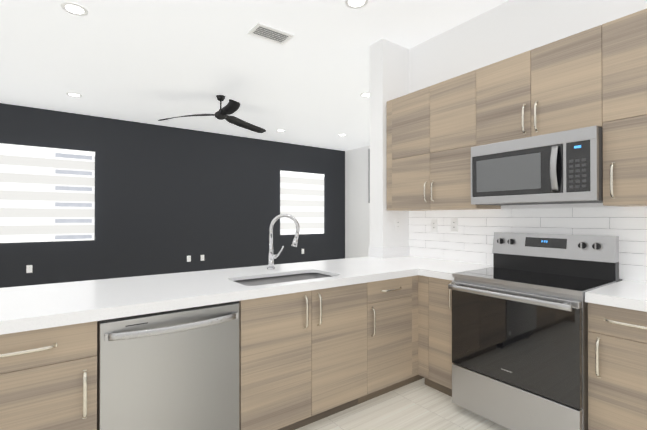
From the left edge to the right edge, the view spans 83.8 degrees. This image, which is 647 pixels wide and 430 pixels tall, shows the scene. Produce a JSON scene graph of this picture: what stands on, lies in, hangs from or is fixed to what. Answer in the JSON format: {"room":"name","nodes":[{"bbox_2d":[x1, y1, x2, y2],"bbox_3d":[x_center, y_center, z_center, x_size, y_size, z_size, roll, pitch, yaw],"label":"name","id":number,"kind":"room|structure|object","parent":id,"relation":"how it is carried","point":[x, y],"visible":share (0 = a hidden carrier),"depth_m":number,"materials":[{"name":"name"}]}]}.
{"room":"kitchen","nodes":[
{"label":"kitchen","id":0,"kind":"room"},
{"bbox_2d":[0,103,344,287],"bbox_3d":[-2.691,-0.161,6.913,7.900,3.000,0.140,0,0,-36],"label":"wall","id":1,"kind":"structure","parent":0,"point":[168,200],"depth_m":6.71,"materials":[{"name":"grey paint"}]},
{"bbox_2d":[26,265,31,272],"bbox_3d":[-4.497,0.811,5.509,0.072,0.116,0.009,0,0,-36],"label":"outlet","id":2,"kind":"object","parent":1,"relation":"attached to","point":[28,268],"visible":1,"depth_m":5.50,"materials":[{"name":"white plastic"}]},
{"bbox_2d":[0,143,94,242],"bbox_3d":[-4.499,-0.336,5.549,1.662,1.479,0.041,0,0,-36],"label":"window blind","id":3,"kind":"object","parent":1,"relation":"attached to","point":[47,194],"visible":0.94,"depth_m":5.64,"materials":[{"name":"grey fabric"}]},
{"bbox_2d":[0,235,94,243],"bbox_3d":[-4.526,-0.333,5.586,1.670,1.490,0.040,0,0,-36],"label":"window","id":4,"kind":"structure","parent":1,"relation":"in","point":[59,241],"depth_m":5.77,"materials":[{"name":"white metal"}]},
{"bbox_2d":[0,0,508,150],"bbox_3d":[0.402,-1.709,3.499,9.100,0.060,9.730,0,0,-36],"label":"ceiling","id":5,"kind":"structure","parent":0,"point":[154,62],"depth_m":3.84,"materials":[{"name":"white paint"}]},
{"bbox_2d":[66,92,81,96],"bbox_3d":[-3.436,-1.668,4.968,0.184,0.006,0.184,0,0,-36],"label":"recessed light","id":6,"kind":"object","parent":5,"relation":"in","point":[73,94],"visible":0.98,"depth_m":4.95,"materials":[{"name":"white plastic"}]},
{"bbox_2d":[61,2,87,15],"bbox_3d":[-2.022,-1.678,2.929,0.184,0.006,0.184,0,0,-36],"label":"recessed light","id":7,"kind":"object","parent":5,"relation":"in","point":[74,9],"visible":1,"depth_m":2.92,"materials":[{"name":"white plastic"}]},
{"bbox_2d":[158,95,265,132],"bbox_3d":[-1.301,-1.501,4.961,1.550,0.340,1.468,0,0,-36],"label":"ceiling fan","id":8,"kind":"object","parent":5,"relation":"hanging from","point":[228,109],"visible":1,"depth_m":5.01,"materials":[{"name":"black metal"}]},
{"bbox_2d":[247,23,293,44],"bbox_3d":[-0.485,-1.674,3.326,0.370,0.012,0.220,0,0,-36],"label":"ceiling vent","id":9,"kind":"object","parent":5,"relation":"in","point":[267,33],"visible":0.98,"depth_m":3.31,"materials":[{"name":"white plastic"}]},
{"bbox_2d":[345,0,367,8],"bbox_3d":[0.258,-1.679,2.825,0.184,0.006,0.184,0,0,-36],"label":"recessed light","id":10,"kind":"object","parent":5,"relation":"in","point":[355,4],"visible":1,"depth_m":2.85,"materials":[{"name":"white plastic"}]},
{"bbox_2d":[360,92,368,96],"bbox_3d":[0.594,-1.668,4.968,0.184,0.006,0.184,0,0,-36],"label":"recessed light","id":11,"kind":"object","parent":5,"relation":"in","point":[366,94],"visible":0.71,"depth_m":4.95,"materials":[{"name":"white plastic"}]},
{"bbox_2d":[345,145,369,257],"bbox_3d":[1.167,-0.153,8.421,0.120,3.000,2.220,0,0,-36],"label":"wall","id":12,"kind":"structure","parent":0,"point":[357,223],"depth_m":8.79,"materials":[{"name":"white paint"}]},
{"bbox_2d":[369,149,369,202],"bbox_3d":[1.148,-0.939,8.337,0.010,1.270,0.300,0,0,-36],"label":"window panel","id":13,"kind":"object","parent":12,"relation":"attached to","point":[369,175],"visible":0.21,"depth_m":8.43,"materials":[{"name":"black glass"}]},
{"bbox_2d":[369,38,408,247],"bbox_3d":[0.658,-0.178,3.584,0.375,3.000,0.180,0,0,-36],"label":"wall","id":14,"kind":"structure","parent":0,"point":[388,70],"depth_m":3.48,"materials":[{"name":"white paint"}]},
{"bbox_2d":[395,219,399,230],"bbox_3d":[0.724,0.087,3.513,0.072,0.116,0.009,0,0,-36],"label":"light switch","id":15,"kind":"object","parent":14,"relation":"attached to","point":[397,224],"visible":1,"depth_m":3.51,"materials":[{"name":"white plastic"}]},
{"bbox_2d":[296,378,508,429],"bbox_3d":[0.402,1.351,3.483,9.100,0.060,9.730,0,0,-36],"label":"floor","id":16,"kind":"structure","parent":0,"point":[418,405],"depth_m":2.37,"materials":[{"name":"tile"}]},
{"bbox_2d":[0,321,96,429],"bbox_3d":[-1.336,0.877,1.641,0.480,0.868,0.617,0,0,-36],"label":"base cabinet","id":17,"kind":"object","parent":16,"relation":"on","point":[48,376],"depth_m":1.44,"materials":[{"name":"brown wood"}]},
{"bbox_2d":[0,246,459,334],"bbox_3d":[-0.530,0.370,2.333,3.757,0.150,0.850,0,0,-36],"label":"countertop","id":18,"kind":"structure","parent":17,"relation":"on","point":[31,307],"depth_m":1.95,"materials":[{"name":"white stone"}]},
{"bbox_2d":[234,273,331,285],"bbox_3d":[-0.245,0.530,2.347,0.745,0.221,0.410,0,0,-36],"label":"undermount sink","id":19,"kind":"object","parent":18,"relation":"in","point":[274,279],"visible":0.06,"depth_m":2.52,"materials":[{"name":"silver metal"}]},
{"bbox_2d":[267,214,299,269],"bbox_3d":[-0.299,0.190,2.685,0.242,0.412,0.060,0,0,-9],"label":"faucet","id":20,"kind":"object","parent":18,"relation":"on","point":[272,257],"visible":1,"depth_m":2.67,"materials":[{"name":"silver metal"}]},
{"bbox_2d":[97,301,239,429],"bbox_3d":[-0.845,0.880,1.921,0.629,0.866,0.644,0,0,-36],"label":"dishwasher","id":21,"kind":"object","parent":16,"relation":"on","point":[178,369],"visible":0.96,"depth_m":1.70,"materials":[{"name":"grey metal"}]},
{"bbox_2d":[239,303,315,429],"bbox_3d":[-0.436,0.987,2.291,0.455,0.655,0.617,0,0,-36],"label":"base cabinet","id":22,"kind":"object","parent":16,"relation":"on","point":[307,357],"depth_m":2.03,"materials":[{"name":"brown wood"}]},
{"bbox_2d":[272,295,371,420],"bbox_3d":[-0.067,0.989,2.558,0.454,0.655,0.617,0,0,-36],"label":"base cabinet","id":23,"kind":"object","parent":16,"relation":"on","point":[343,334],"depth_m":2.30,"materials":[{"name":"brown wood"}]},
{"bbox_2d":[312,276,411,398],"bbox_3d":[0.331,0.884,2.847,0.530,0.868,0.617,0,0,-36],"label":"base cabinet","id":24,"kind":"object","parent":16,"relation":"on","point":[389,301],"depth_m":2.55,"materials":[{"name":"brown wood"}]},
{"bbox_2d":[412,275,451,396],"bbox_3d":[1.036,0.883,2.787,0.686,0.868,0.347,0,0,-36],"label":"base cabinet","id":25,"kind":"object","parent":16,"relation":"on","point":[431,297],"depth_m":2.65,"materials":[{"name":"brown wood"}]},
{"bbox_2d":[420,262,492,280],"bbox_3d":[1.068,0.422,2.782,0.642,0.050,0.297,0,0,-36],"label":"countertop","id":26,"kind":"structure","parent":25,"relation":"on","point":[445,270],"depth_m":2.72,"materials":[{"name":"white stone"}]},
{"bbox_2d":[448,232,621,429],"bbox_3d":[1.331,0.719,2.314,0.729,1.192,0.758,0,0,-36],"label":"electric range","id":27,"kind":"object","parent":16,"relation":"on","point":[520,334],"visible":0.96,"depth_m":2.15,"materials":[{"name":"silver metal"}]},
{"bbox_2d":[588,303,646,429],"bbox_3d":[1.727,0.879,1.888,0.621,0.868,0.387,0,0,-36],"label":"base cabinet","id":28,"kind":"object","parent":16,"relation":"on","point":[617,337],"depth_m":1.76,"materials":[{"name":"brown wood"}]},
{"bbox_2d":[585,280,646,311],"bbox_3d":[1.723,0.418,1.876,0.642,0.050,0.407,0,0,-36],"label":"countertop","id":29,"kind":"structure","parent":28,"relation":"on","point":[627,294],"depth_m":1.81,"materials":[{"name":"white stone"}]},
{"bbox_2d":[409,0,646,279],"bbox_3d":[2.207,-0.187,1.866,0.120,3.000,4.780,0,0,-36],"label":"wall","id":30,"kind":"structure","parent":0,"point":[508,29],"depth_m":2.82,"materials":[{"name":"white paint"}]},
{"bbox_2d":[386,88,425,210],"bbox_3d":[0.879,-0.566,3.300,0.347,1.028,0.499,0,0,-36],"label":"upper cabinet","id":31,"kind":"object","parent":30,"relation":"attached to","point":[406,114],"depth_m":3.20,"materials":[{"name":"brown wood"}]},
{"bbox_2d":[426,69,500,210],"bbox_3d":[1.146,-0.568,2.930,0.347,1.028,0.413,0,0,-36],"label":"upper cabinet","id":32,"kind":"object","parent":30,"relation":"attached to","point":[451,104],"depth_m":2.83,"materials":[{"name":"brown wood"}]},
{"bbox_2d":[409,206,646,281],"bbox_3d":[1.563,0.171,2.644,0.008,0.450,2.400,0,0,-36],"label":"tile backsplash","id":33,"kind":"structure","parent":30,"relation":"attached to","point":[470,240],"depth_m":2.73,"materials":[{"name":"white tile"}]},
{"bbox_2d":[431,220,436,231],"bbox_3d":[1.031,0.092,3.364,0.009,0.116,0.072,0,0,-36],"label":"outlet","id":34,"kind":"object","parent":33,"relation":"attached to","point":[433,225],"visible":1,"depth_m":3.36,"materials":[{"name":"white plastic"}]},
{"bbox_2d":[451,219,457,231],"bbox_3d":[1.157,0.081,3.190,0.009,0.116,0.072,0,0,-36],"label":"outlet","id":35,"kind":"object","parent":33,"relation":"attached to","point":[454,225],"visible":1,"depth_m":3.19,"materials":[{"name":"white plastic"}]},
{"bbox_2d":[478,23,605,145],"bbox_3d":[1.492,-0.795,2.453,0.347,0.578,0.768,0,0,-36],"label":"upper cabinet","id":36,"kind":"object","parent":30,"relation":"attached to","point":[596,75],"depth_m":2.27,"materials":[{"name":"brown wood"}]},
{"bbox_2d":[471,125,602,205],"bbox_3d":[1.443,-0.293,2.415,0.468,0.416,0.762,0,0,-36],"label":"microwave","id":37,"kind":"object","parent":36,"relation":"attached to","point":[563,167],"visible":0.98,"depth_m":2.23,"materials":[{"name":"grey metal"}]},
{"bbox_2d":[603,9,646,206],"bbox_3d":[1.809,-0.573,2.014,0.347,1.028,0.314,0,0,-36],"label":"upper cabinet","id":38,"kind":"object","parent":30,"relation":"attached to","point":[625,133],"depth_m":1.95,"materials":[{"name":"brown wood"}]},
{"bbox_3d":[-0.512,-0.293,8.490,1.240,1.460,0.040,0,0,-36],"label":"window","id":39,"kind":"structure","parent":0,"visible":0},
{"bbox_2d":[280,170,323,234],"bbox_3d":[-0.485,-0.296,8.454,1.232,1.449,0.041,0,0,-36],"label":"window blind","id":40,"kind":"object","parent":39,"relation":"attached to","point":[302,198],"visible":0.9,"depth_m":8.43,"materials":[{"name":"grey fabric"}]}
]}

